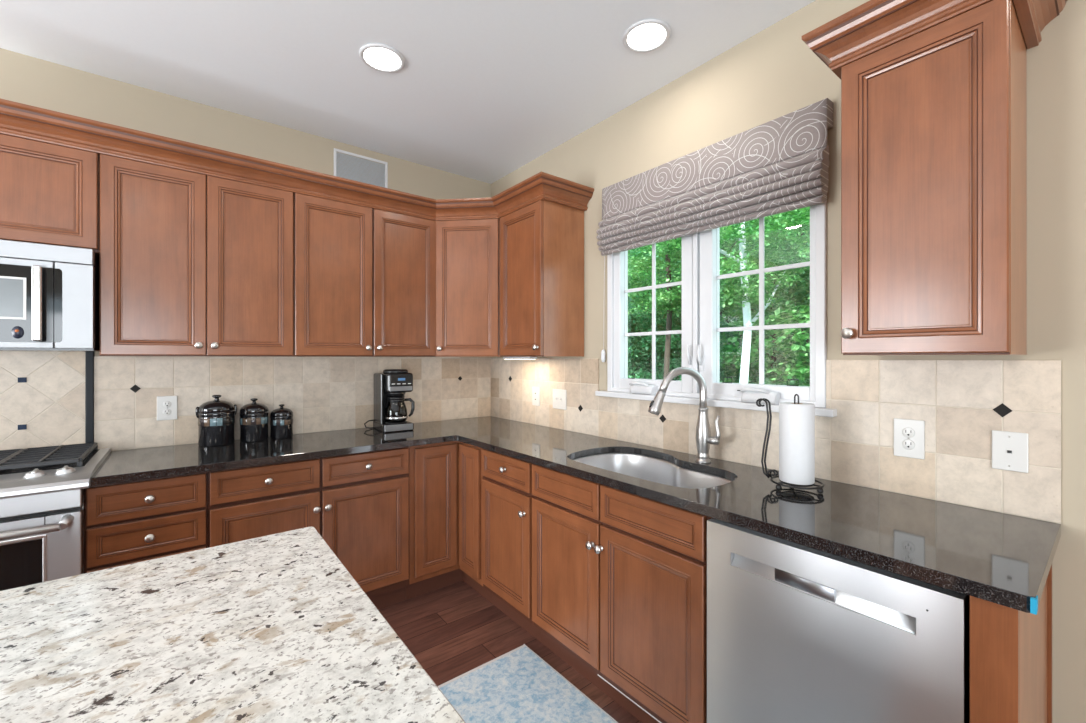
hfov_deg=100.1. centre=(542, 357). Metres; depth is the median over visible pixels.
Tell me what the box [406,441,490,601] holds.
base cabinet
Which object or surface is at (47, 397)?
tile backsplash
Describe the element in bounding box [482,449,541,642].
base cabinet
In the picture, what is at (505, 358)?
light
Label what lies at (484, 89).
ceiling
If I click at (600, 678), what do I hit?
toe kick
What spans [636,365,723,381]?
shrub
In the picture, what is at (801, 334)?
tree
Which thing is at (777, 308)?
shrub
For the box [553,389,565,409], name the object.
toggle switch
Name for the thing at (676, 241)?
tree
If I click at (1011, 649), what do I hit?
cabinet end panel
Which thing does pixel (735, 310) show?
shrub
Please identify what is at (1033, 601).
tape
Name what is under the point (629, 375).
shrub
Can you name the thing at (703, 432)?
faucet
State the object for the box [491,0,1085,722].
wall
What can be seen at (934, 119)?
upper cabinet
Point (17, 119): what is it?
crown molding
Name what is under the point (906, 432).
receptacle
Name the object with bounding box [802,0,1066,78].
crown molding
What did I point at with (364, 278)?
upper cabinet
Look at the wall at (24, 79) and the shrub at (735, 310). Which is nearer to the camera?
the wall at (24, 79)
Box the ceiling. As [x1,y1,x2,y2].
[0,0,815,183]
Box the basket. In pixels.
[387,392,405,395]
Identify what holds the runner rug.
on the floor
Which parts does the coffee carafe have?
carafe lid, glass, handle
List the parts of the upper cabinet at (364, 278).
door, door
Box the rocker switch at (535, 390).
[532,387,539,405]
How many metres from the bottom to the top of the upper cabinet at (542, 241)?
0.968 m
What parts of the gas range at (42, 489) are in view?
window trim, control knob, door handle, oven door, control panel, control knob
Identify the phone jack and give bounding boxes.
[992,430,1028,472]
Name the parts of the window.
sash, sill, sash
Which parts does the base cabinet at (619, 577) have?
false drawer, cabinet door, knob, knob, false drawer, cabinet door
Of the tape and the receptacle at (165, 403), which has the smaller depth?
the tape
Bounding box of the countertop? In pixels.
[91,416,1060,612]
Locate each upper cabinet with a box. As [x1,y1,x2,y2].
[0,134,98,255]
[99,154,292,355]
[284,193,435,356]
[435,219,499,356]
[500,200,583,356]
[841,0,1026,355]
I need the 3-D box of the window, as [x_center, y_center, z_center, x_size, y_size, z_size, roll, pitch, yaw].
[0.729,-0.357,2.150,0.160,1.142,1.200,0,0,-38]
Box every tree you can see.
[628,224,808,377]
[628,230,748,378]
[628,248,681,378]
[629,238,757,368]
[632,224,752,368]
[632,241,806,369]
[640,217,809,383]
[657,207,809,382]
[720,206,809,385]
[723,213,809,376]
[733,222,809,377]
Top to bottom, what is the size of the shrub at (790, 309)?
4.204 m
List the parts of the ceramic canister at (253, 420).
lid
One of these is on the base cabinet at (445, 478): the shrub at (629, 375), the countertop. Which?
the countertop
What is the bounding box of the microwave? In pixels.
[0,240,98,351]
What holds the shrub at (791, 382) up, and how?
on the ground
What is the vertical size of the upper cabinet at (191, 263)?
0.968 m
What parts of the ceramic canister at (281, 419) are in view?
lid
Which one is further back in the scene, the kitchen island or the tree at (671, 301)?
the tree at (671, 301)
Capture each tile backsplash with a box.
[0,351,93,449]
[94,356,491,450]
[491,358,1060,523]
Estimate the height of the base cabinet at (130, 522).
0.881 m
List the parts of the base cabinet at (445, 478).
folding door, folding door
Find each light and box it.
[359,43,404,72]
[503,357,536,359]
[623,19,670,52]
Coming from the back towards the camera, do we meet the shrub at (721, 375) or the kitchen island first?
the shrub at (721, 375)
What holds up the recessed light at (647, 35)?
in the ceiling
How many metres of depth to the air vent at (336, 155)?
2.92 m
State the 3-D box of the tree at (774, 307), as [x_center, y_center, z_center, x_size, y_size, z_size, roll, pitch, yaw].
[6.372,-1.092,8.025,5.990,6.528,5.657,0,0,25]
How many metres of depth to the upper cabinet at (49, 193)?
1.85 m
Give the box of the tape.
[1030,595,1037,614]
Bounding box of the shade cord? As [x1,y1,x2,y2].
[601,256,605,361]
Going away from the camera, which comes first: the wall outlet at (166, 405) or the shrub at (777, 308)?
the wall outlet at (166, 405)
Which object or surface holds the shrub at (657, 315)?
on the ground
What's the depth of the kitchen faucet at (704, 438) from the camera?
1.95 m
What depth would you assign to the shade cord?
2.56 m
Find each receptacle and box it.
[163,401,170,406]
[163,409,170,414]
[902,428,914,437]
[902,439,914,449]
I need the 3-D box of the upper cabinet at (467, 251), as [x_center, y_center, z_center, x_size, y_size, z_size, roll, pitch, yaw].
[-0.458,-0.492,3.099,0.621,0.968,0.611,0,0,-38]
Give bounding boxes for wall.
[0,48,490,449]
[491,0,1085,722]
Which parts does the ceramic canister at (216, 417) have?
lid, lid knob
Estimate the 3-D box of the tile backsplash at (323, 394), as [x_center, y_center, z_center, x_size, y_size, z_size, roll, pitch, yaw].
[-1.266,0.222,2.845,2.206,0.457,0.012,0,0,-38]
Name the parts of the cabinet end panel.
panel, scribe trim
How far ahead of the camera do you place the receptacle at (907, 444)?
1.49 m
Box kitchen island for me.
[0,527,464,722]
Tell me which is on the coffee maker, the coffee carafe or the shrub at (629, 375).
the coffee carafe
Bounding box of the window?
[595,200,836,416]
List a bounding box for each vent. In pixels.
[334,148,387,187]
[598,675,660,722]
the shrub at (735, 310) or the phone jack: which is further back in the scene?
the shrub at (735, 310)
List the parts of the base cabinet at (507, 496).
knob, drawer, cabinet door, knob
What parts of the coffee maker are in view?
reservoir lid, steel plate, control panel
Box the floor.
[378,580,641,722]
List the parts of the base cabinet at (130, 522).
drawer, drawer, drawer, knob, knob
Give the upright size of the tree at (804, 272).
5.930 m
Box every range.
[0,443,110,590]
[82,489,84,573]
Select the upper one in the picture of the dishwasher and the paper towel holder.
the paper towel holder
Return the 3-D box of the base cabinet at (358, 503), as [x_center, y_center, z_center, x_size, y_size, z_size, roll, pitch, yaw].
[-1.260,0.923,2.455,0.901,0.881,0.628,0,0,-38]
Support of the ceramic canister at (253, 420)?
on the countertop
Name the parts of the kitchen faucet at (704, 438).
spout, lever handle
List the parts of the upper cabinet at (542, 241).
cabinet door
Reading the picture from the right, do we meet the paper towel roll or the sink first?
the paper towel roll
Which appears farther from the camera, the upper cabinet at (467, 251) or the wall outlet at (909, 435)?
the upper cabinet at (467, 251)
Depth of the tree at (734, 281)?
10.22 m
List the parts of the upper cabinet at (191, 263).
door, knob, knob, door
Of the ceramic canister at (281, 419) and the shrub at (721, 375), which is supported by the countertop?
the ceramic canister at (281, 419)
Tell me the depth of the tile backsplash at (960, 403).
1.54 m
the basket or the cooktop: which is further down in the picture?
the cooktop
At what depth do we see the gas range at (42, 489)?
1.63 m
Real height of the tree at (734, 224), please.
8.422 m
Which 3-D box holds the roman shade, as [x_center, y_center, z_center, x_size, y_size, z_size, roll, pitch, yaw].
[0.676,-0.748,2.078,0.111,0.381,1.120,0,0,-38]
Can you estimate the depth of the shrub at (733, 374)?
8.21 m
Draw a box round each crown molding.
[0,98,593,220]
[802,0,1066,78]
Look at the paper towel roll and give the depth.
1.52 m
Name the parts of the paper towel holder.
scroll arm, scroll arm, post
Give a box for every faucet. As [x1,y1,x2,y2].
[648,367,720,462]
[696,408,710,462]
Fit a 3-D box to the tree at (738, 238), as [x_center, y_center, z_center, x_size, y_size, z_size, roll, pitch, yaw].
[3.336,-2.028,14.900,7.715,8.399,8.168,0,0,30]
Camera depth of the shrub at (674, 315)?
12.20 m
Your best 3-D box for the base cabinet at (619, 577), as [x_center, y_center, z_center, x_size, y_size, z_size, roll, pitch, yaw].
[0.439,0.924,1.944,0.610,0.880,0.916,0,0,-38]
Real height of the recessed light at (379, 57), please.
0.008 m
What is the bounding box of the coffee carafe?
[384,396,414,422]
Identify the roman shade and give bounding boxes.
[596,98,832,255]
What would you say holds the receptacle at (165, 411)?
attached to the wall outlet at (166, 405)
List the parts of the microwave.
oven door, door glass, door handle, plate, control glass, control panel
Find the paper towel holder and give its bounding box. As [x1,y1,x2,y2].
[756,394,823,493]
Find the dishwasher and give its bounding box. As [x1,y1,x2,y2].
[707,518,969,722]
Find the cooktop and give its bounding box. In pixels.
[0,448,110,498]
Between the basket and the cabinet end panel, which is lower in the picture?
the cabinet end panel
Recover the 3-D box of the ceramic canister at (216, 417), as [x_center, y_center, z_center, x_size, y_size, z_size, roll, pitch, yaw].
[-1.702,0.321,2.374,0.160,0.258,0.160,0,0,-15]
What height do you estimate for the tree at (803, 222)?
8.422 m
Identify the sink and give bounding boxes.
[574,453,731,488]
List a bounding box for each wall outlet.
[157,396,176,420]
[894,418,924,459]
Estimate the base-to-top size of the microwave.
0.419 m
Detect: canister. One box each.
[195,395,236,446]
[239,398,268,442]
[270,404,292,438]
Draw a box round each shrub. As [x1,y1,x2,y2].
[628,315,677,372]
[628,367,673,379]
[629,315,681,375]
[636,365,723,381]
[671,310,782,374]
[720,308,793,374]
[720,368,766,383]
[722,365,789,383]
[748,375,809,385]
[769,309,809,372]
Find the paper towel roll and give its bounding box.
[779,402,814,484]
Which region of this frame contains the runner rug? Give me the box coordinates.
[438,644,617,722]
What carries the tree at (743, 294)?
on the ground
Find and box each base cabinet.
[85,472,207,572]
[208,447,408,608]
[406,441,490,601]
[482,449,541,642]
[532,464,713,722]
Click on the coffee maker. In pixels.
(391, 382)
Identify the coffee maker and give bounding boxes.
[364,369,413,432]
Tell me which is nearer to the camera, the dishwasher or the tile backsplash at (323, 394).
the dishwasher
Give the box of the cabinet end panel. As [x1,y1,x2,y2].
[970,565,1051,722]
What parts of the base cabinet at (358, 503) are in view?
drawer, cabinet door, knob, knob, knob, drawer, cabinet door, knob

